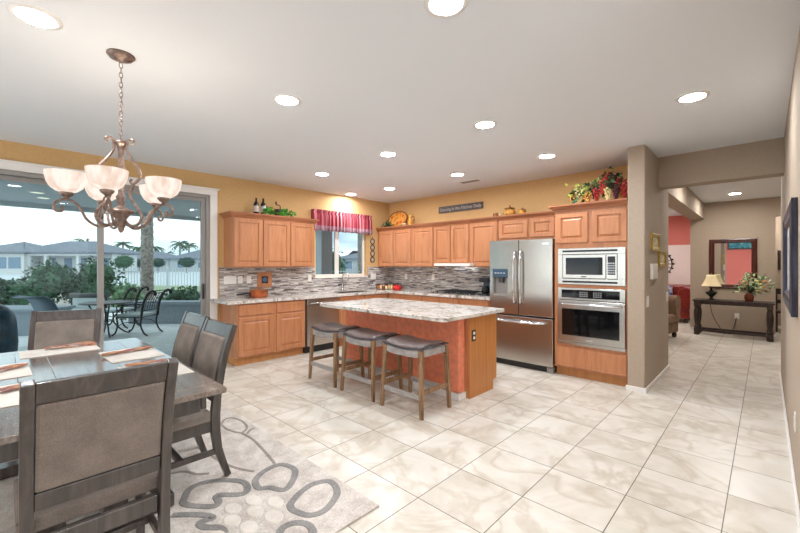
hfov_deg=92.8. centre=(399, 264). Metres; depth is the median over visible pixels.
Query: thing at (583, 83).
ceiling
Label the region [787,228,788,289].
artwork
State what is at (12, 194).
roof
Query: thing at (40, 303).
lounge chair
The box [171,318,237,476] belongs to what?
dining chair
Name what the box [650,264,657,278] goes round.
wall thermostat
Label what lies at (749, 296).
flower vase
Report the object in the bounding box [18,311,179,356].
patio
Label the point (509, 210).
teapot
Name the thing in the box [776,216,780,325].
wall
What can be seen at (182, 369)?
placemat
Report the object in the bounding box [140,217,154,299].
palm tree
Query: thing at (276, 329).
base cabinet
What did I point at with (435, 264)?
range hood
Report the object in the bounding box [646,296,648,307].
light switch
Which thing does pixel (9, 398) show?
placemat
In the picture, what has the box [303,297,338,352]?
dishwasher
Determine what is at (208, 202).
door
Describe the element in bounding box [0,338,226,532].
dining table
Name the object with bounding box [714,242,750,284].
mirror glass
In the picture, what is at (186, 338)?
cushion
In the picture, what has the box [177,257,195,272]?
round tree
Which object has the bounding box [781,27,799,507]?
wall
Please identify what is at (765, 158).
beam
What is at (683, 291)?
sofa
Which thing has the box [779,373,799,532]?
baseboard
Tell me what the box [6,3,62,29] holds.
recessed light
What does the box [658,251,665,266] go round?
picture frame
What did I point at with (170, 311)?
wall
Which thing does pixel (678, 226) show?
wall
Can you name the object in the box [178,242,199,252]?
palm tree
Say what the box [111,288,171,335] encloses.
patio chair
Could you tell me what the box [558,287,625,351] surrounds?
wall oven
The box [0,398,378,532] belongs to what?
area rug
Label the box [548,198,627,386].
tall cabinet
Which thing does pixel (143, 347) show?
cloth napkin
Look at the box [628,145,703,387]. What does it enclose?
wall
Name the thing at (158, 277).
ground
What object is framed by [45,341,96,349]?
cloth napkin
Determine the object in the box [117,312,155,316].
seat cushion
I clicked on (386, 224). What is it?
sprig
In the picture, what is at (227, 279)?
light switch
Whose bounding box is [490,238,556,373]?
refrigerator
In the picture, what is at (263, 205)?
bottle
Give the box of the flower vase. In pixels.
[730,272,778,301]
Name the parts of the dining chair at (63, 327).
leg, rail, leg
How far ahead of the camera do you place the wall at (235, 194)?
5.81 m
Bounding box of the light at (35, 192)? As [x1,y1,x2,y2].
[28,191,45,193]
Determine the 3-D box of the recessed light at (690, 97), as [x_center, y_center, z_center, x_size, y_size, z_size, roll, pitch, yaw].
[2.315,-1.325,3.016,0.220,0.009,0.220,0,0,44]
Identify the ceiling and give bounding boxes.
[0,0,799,215]
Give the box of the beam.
[658,137,783,189]
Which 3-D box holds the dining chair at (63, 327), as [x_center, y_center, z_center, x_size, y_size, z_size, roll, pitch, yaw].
[-2.818,0.895,3.156,0.490,1.002,0.582,0,0,-31]
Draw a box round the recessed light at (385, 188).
[383,187,395,189]
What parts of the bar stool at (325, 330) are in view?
leg, seat frame, leg, leg, leg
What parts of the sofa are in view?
backrest, armrest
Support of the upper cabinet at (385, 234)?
attached to the wall at (534, 195)
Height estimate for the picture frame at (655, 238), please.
0.205 m
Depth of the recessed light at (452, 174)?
5.59 m
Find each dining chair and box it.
[13,357,178,532]
[27,308,101,349]
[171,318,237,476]
[172,311,209,366]
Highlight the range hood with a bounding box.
[434,263,473,265]
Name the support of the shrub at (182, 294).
on the patio
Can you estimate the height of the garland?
0.464 m
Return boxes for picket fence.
[107,266,359,299]
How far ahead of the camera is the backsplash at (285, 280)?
6.86 m
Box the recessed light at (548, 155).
[538,153,556,158]
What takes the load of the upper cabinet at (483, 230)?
attached to the wall at (534, 195)
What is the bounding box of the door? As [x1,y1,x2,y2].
[0,159,219,341]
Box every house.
[0,241,140,273]
[137,252,175,270]
[165,250,199,270]
[341,251,357,273]
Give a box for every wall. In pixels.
[0,140,388,320]
[5,305,75,335]
[127,300,199,323]
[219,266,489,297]
[389,165,627,224]
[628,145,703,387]
[668,215,689,284]
[690,196,780,333]
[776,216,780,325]
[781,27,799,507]
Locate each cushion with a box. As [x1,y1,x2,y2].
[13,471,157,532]
[34,318,94,348]
[34,380,164,492]
[106,307,133,311]
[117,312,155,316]
[172,323,199,365]
[172,408,210,431]
[192,331,225,379]
[313,322,359,331]
[345,328,397,338]
[385,335,445,348]
[668,314,675,323]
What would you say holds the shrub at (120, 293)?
on the patio
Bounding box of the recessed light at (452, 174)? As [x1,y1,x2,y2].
[450,173,464,176]
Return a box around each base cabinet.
[220,299,304,365]
[339,293,387,345]
[389,293,404,299]
[405,294,422,300]
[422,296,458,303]
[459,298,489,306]
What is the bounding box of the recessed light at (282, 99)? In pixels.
[273,94,300,105]
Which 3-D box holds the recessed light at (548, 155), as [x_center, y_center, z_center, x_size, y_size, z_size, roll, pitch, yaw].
[1.794,-1.325,4.649,0.220,0.009,0.220,0,0,44]
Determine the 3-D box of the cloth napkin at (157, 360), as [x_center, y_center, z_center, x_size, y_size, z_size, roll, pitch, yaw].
[-1.617,0.631,2.469,0.267,0.028,0.065,0,0,-35]
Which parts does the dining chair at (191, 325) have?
leg, rail, leg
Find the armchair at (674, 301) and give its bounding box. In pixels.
[668,295,680,336]
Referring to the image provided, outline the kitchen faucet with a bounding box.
[341,272,348,290]
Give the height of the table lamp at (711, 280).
0.532 m
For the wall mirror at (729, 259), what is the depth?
7.88 m
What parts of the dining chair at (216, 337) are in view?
seat frame, leg, rail, leg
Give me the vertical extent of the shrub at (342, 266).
2.881 m
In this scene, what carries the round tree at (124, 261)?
on the ground at (158, 277)
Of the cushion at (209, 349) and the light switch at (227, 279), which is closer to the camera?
the cushion at (209, 349)
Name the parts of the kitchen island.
trim, panel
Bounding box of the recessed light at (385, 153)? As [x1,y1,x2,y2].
[379,151,396,156]
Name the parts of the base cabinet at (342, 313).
door, drawer, drawer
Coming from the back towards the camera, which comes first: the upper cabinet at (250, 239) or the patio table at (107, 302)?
the patio table at (107, 302)
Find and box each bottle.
[253,198,258,212]
[260,198,265,213]
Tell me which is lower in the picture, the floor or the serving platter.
the floor
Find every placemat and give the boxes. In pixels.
[0,362,32,379]
[0,384,18,407]
[19,345,99,358]
[99,348,164,363]
[118,363,193,374]
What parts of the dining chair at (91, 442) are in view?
leg, rail, rail, seat frame, leg, leg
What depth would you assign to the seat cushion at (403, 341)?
3.73 m
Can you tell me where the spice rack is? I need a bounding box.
[376,283,401,288]
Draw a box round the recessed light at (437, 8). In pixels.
[424,0,467,17]
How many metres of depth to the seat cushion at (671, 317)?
7.17 m
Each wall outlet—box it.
[238,276,242,282]
[794,411,795,432]
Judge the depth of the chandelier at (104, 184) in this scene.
2.36 m
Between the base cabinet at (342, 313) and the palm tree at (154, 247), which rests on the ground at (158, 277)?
the palm tree at (154, 247)
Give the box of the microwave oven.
[558,247,625,285]
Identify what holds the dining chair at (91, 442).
on the area rug
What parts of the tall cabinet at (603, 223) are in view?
door, crown moulding, drawer, door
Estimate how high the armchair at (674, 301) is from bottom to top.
0.950 m
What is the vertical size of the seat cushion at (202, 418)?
0.104 m
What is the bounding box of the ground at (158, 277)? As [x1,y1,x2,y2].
[0,272,198,285]
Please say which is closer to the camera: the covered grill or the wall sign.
the covered grill
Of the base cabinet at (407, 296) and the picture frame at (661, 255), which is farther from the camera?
the base cabinet at (407, 296)
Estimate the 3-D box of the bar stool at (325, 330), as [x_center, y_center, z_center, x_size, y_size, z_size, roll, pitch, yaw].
[-0.788,1.074,4.716,0.556,0.675,0.454,0,0,44]
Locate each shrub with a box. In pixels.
[0,278,44,304]
[16,256,125,303]
[110,278,144,319]
[155,285,199,299]
[332,248,347,273]
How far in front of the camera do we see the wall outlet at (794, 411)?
2.37 m
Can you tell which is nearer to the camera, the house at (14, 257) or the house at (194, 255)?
the house at (14, 257)
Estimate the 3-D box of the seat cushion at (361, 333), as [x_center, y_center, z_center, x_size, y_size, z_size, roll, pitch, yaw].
[-0.319,0.767,4.258,0.498,0.061,0.378,0,0,44]
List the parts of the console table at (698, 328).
leg, leg, leg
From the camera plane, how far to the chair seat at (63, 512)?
1.54 m
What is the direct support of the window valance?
attached to the wall at (235, 194)
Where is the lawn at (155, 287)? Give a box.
[136,286,198,291]
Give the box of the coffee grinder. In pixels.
[274,202,282,214]
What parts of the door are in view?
panel, panel, handle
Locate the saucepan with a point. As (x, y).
(253, 293)
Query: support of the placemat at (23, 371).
on the dining table at (192, 390)
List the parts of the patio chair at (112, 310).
backrest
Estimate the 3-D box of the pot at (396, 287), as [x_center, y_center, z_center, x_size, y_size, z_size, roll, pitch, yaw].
[-0.060,0.421,7.545,0.184,0.147,0.184,0,0,44]
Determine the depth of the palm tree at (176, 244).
123.76 m
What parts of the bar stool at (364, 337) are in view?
leg, leg, seat frame, leg, leg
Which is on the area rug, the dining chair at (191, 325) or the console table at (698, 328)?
the dining chair at (191, 325)
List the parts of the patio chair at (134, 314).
leg, armrest, seat frame, leg, armrest, backrest, leg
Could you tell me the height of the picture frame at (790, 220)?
0.700 m
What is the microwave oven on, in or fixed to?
in the tall cabinet at (603, 223)
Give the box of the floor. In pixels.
[221,319,797,532]
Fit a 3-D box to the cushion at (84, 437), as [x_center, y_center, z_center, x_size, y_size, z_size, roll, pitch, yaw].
[-1.166,0.656,1.501,0.124,0.343,0.400,0,0,44]
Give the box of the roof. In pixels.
[0,180,360,233]
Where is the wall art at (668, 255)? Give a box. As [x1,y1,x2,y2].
[668,255,673,272]
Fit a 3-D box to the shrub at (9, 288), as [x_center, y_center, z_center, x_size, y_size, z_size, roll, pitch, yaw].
[-11.364,0.823,10.795,2.320,1.286,1.132,0,0,0]
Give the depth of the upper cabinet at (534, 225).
5.68 m
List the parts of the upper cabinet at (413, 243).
door, crown moulding, door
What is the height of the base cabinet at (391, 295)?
0.872 m
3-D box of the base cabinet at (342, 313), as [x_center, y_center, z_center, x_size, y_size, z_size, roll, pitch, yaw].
[-0.843,0.974,7.133,0.618,0.872,1.190,0,0,44]
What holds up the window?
in the wall at (235, 194)
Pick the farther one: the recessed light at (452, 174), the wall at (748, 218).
the wall at (748, 218)
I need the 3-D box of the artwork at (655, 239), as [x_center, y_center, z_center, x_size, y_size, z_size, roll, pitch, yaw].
[3.044,-0.270,4.550,0.006,0.125,0.340,0,0,44]
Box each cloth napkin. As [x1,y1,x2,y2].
[0,363,27,371]
[0,384,18,392]
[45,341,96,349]
[101,346,151,355]
[125,358,167,366]
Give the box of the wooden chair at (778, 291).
[776,288,780,331]
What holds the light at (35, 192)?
attached to the roof
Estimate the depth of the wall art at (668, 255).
10.36 m
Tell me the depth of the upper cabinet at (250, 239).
5.86 m
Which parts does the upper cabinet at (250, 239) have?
door, crown moulding, door, door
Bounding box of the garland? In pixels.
[565,166,627,203]
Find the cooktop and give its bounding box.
[427,289,481,295]
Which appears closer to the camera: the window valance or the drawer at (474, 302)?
the drawer at (474, 302)
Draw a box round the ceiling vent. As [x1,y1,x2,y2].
[457,178,483,183]
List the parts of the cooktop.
plate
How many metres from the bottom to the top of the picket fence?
1.420 m
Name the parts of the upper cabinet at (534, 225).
door, crown moulding, door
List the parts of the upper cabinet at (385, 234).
crown moulding, door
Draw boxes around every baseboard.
[626,364,669,393]
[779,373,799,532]
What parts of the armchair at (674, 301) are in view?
armrest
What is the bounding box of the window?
[315,231,367,277]
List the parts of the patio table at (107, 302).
leg, leg, leg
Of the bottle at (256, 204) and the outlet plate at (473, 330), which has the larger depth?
the bottle at (256, 204)
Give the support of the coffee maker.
on the countertop at (284, 297)
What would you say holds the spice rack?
on the countertop at (284, 297)
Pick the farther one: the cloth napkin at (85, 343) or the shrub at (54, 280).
the shrub at (54, 280)
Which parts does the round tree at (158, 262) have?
crown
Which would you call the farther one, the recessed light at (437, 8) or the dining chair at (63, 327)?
the dining chair at (63, 327)
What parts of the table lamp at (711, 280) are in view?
lamp shade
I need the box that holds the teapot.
[502,205,514,214]
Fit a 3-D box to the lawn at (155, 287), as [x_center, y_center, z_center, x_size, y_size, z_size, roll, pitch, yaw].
[-25.000,1.510,23.750,98.254,0.100,94.748,0,0,44]
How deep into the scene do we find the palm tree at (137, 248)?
127.59 m
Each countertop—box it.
[210,289,489,304]
[320,298,503,321]
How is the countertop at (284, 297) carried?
on the base cabinet at (276, 329)
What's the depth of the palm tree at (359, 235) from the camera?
21.88 m
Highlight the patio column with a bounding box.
[316,230,331,273]
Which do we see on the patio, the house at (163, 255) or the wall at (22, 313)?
the wall at (22, 313)
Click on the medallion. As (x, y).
(264, 279)
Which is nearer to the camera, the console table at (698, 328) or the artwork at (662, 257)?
the artwork at (662, 257)
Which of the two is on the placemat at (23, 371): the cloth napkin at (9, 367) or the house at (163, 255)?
the cloth napkin at (9, 367)
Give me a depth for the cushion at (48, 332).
3.30 m
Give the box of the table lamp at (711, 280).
[701,273,720,299]
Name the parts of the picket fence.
post, rail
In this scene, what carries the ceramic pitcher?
on the upper cabinet at (413, 243)
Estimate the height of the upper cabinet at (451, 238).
0.740 m
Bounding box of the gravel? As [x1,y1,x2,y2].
[28,292,165,307]
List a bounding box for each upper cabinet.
[219,211,318,266]
[376,226,393,266]
[392,222,443,266]
[432,219,469,262]
[468,216,498,266]
[497,210,554,240]
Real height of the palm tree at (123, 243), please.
8.991 m
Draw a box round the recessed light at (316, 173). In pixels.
[314,172,329,175]
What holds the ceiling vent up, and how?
in the ceiling
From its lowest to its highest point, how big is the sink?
0.212 m
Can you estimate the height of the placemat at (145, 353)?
0.004 m
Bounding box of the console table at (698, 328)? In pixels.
[692,298,774,341]
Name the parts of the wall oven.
handle, control panel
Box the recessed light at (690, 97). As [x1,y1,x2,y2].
[675,91,709,102]
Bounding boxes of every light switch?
[224,276,235,283]
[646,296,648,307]
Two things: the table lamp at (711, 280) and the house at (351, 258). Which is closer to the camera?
the table lamp at (711, 280)
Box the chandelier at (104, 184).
[43,48,181,232]
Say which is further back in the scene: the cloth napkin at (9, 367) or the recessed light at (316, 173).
the recessed light at (316, 173)
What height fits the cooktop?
0.054 m
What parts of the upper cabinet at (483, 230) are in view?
crown moulding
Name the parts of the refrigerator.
control panel, door, handle, handle, handle, freezer drawer, door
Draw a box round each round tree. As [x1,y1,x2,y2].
[113,254,134,273]
[153,258,166,272]
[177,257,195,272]
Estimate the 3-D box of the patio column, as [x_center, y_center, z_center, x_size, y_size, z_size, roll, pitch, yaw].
[-2.208,0.225,10.982,0.360,2.470,0.380,0,0,44]
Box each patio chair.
[104,286,149,328]
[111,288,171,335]
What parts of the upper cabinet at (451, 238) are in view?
door, crown moulding, door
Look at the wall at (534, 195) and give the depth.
6.31 m
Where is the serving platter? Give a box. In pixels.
[388,211,407,225]
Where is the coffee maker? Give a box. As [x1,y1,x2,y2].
[478,277,489,295]
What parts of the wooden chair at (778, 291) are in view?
leg, backrest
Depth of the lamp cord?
7.90 m
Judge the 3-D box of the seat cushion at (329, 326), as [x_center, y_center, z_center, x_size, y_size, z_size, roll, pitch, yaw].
[-0.788,0.767,4.716,0.498,0.061,0.378,0,0,44]
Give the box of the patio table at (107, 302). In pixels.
[78,300,133,336]
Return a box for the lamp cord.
[710,304,736,333]
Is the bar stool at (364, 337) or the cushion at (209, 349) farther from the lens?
the bar stool at (364, 337)
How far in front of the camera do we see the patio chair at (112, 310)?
8.86 m
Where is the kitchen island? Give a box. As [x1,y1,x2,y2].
[345,310,495,400]
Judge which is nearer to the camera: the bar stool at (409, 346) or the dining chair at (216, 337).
the dining chair at (216, 337)
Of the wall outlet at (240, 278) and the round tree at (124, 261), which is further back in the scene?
the round tree at (124, 261)
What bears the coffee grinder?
on the upper cabinet at (250, 239)
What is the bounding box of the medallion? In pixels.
[257,272,271,287]
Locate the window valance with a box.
[311,209,371,234]
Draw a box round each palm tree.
[113,241,135,249]
[129,246,140,251]
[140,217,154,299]
[153,246,165,251]
[168,241,190,254]
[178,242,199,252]
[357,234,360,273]
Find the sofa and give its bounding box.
[668,284,689,322]
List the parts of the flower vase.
stem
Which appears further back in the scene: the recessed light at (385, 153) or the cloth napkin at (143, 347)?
the recessed light at (385, 153)
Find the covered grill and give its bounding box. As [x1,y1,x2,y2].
[0,304,18,352]
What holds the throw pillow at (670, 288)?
on the sofa
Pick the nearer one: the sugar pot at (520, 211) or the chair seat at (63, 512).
the chair seat at (63, 512)
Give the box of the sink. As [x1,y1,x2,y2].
[334,290,367,292]
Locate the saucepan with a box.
[236,287,267,297]
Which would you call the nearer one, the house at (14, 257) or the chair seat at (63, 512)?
the chair seat at (63, 512)
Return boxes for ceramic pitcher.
[408,215,414,224]
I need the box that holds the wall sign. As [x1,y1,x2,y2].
[439,201,482,213]
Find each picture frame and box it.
[651,233,659,250]
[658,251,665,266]
[778,250,780,269]
[783,197,797,316]
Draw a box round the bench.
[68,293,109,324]
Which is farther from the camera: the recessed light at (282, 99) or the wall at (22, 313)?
the wall at (22, 313)
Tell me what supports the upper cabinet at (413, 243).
attached to the wall at (534, 195)
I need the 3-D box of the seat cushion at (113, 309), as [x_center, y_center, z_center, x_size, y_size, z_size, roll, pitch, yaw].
[-6.615,1.035,8.899,0.510,0.050,0.500,0,0,-6]
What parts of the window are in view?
pane, sash, sill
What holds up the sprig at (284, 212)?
on the upper cabinet at (250, 239)
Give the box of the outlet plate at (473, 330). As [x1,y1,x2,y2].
[472,329,475,341]
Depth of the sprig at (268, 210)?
5.88 m
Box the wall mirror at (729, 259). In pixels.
[709,238,756,288]
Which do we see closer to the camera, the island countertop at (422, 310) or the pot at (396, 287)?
the island countertop at (422, 310)
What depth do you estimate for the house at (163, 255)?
96.22 m
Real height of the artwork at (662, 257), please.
0.110 m
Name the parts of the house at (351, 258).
pane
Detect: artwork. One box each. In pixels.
[653,237,657,247]
[660,255,664,262]
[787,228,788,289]
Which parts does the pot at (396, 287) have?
pot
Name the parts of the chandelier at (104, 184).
lamp shade, arm, lamp shade, lamp shade, arm, arm, chain, arm, arm, lamp shade, lamp shade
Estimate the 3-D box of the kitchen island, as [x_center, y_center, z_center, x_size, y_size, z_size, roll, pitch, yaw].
[0.179,0.974,4.839,1.974,0.872,0.692,0,0,44]
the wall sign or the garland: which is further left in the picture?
the wall sign
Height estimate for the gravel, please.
0.100 m
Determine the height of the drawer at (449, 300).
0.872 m
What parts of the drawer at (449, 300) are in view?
drawer, drawer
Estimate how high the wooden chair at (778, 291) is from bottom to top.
0.900 m
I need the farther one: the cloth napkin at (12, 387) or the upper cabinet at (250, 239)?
the upper cabinet at (250, 239)
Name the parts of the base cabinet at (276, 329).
drawer, door, drawer, door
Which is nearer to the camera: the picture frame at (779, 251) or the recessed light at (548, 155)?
the recessed light at (548, 155)
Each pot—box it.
[392,283,401,289]
[518,208,525,213]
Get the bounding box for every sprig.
[262,206,276,214]
[277,209,295,216]
[381,220,393,226]
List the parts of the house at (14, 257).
pane, pane, pane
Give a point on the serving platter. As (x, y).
(397, 218)
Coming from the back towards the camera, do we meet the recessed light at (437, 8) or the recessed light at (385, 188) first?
the recessed light at (385, 188)
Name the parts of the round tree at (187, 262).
crown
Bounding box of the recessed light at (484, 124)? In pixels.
[473,120,496,128]
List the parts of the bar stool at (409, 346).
leg, leg, seat frame, leg, leg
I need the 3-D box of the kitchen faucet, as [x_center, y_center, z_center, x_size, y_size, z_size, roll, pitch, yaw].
[-1.037,0.316,7.149,0.121,0.357,0.203,0,0,-19]
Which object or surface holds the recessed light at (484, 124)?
in the ceiling
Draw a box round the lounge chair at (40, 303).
[12,295,107,323]
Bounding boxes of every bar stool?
[308,322,364,387]
[340,328,402,401]
[380,335,451,420]
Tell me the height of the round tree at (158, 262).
2.813 m
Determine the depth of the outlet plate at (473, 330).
4.05 m
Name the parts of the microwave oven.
door, control panel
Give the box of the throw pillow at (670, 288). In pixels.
[668,286,672,294]
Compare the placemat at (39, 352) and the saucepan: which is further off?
the saucepan

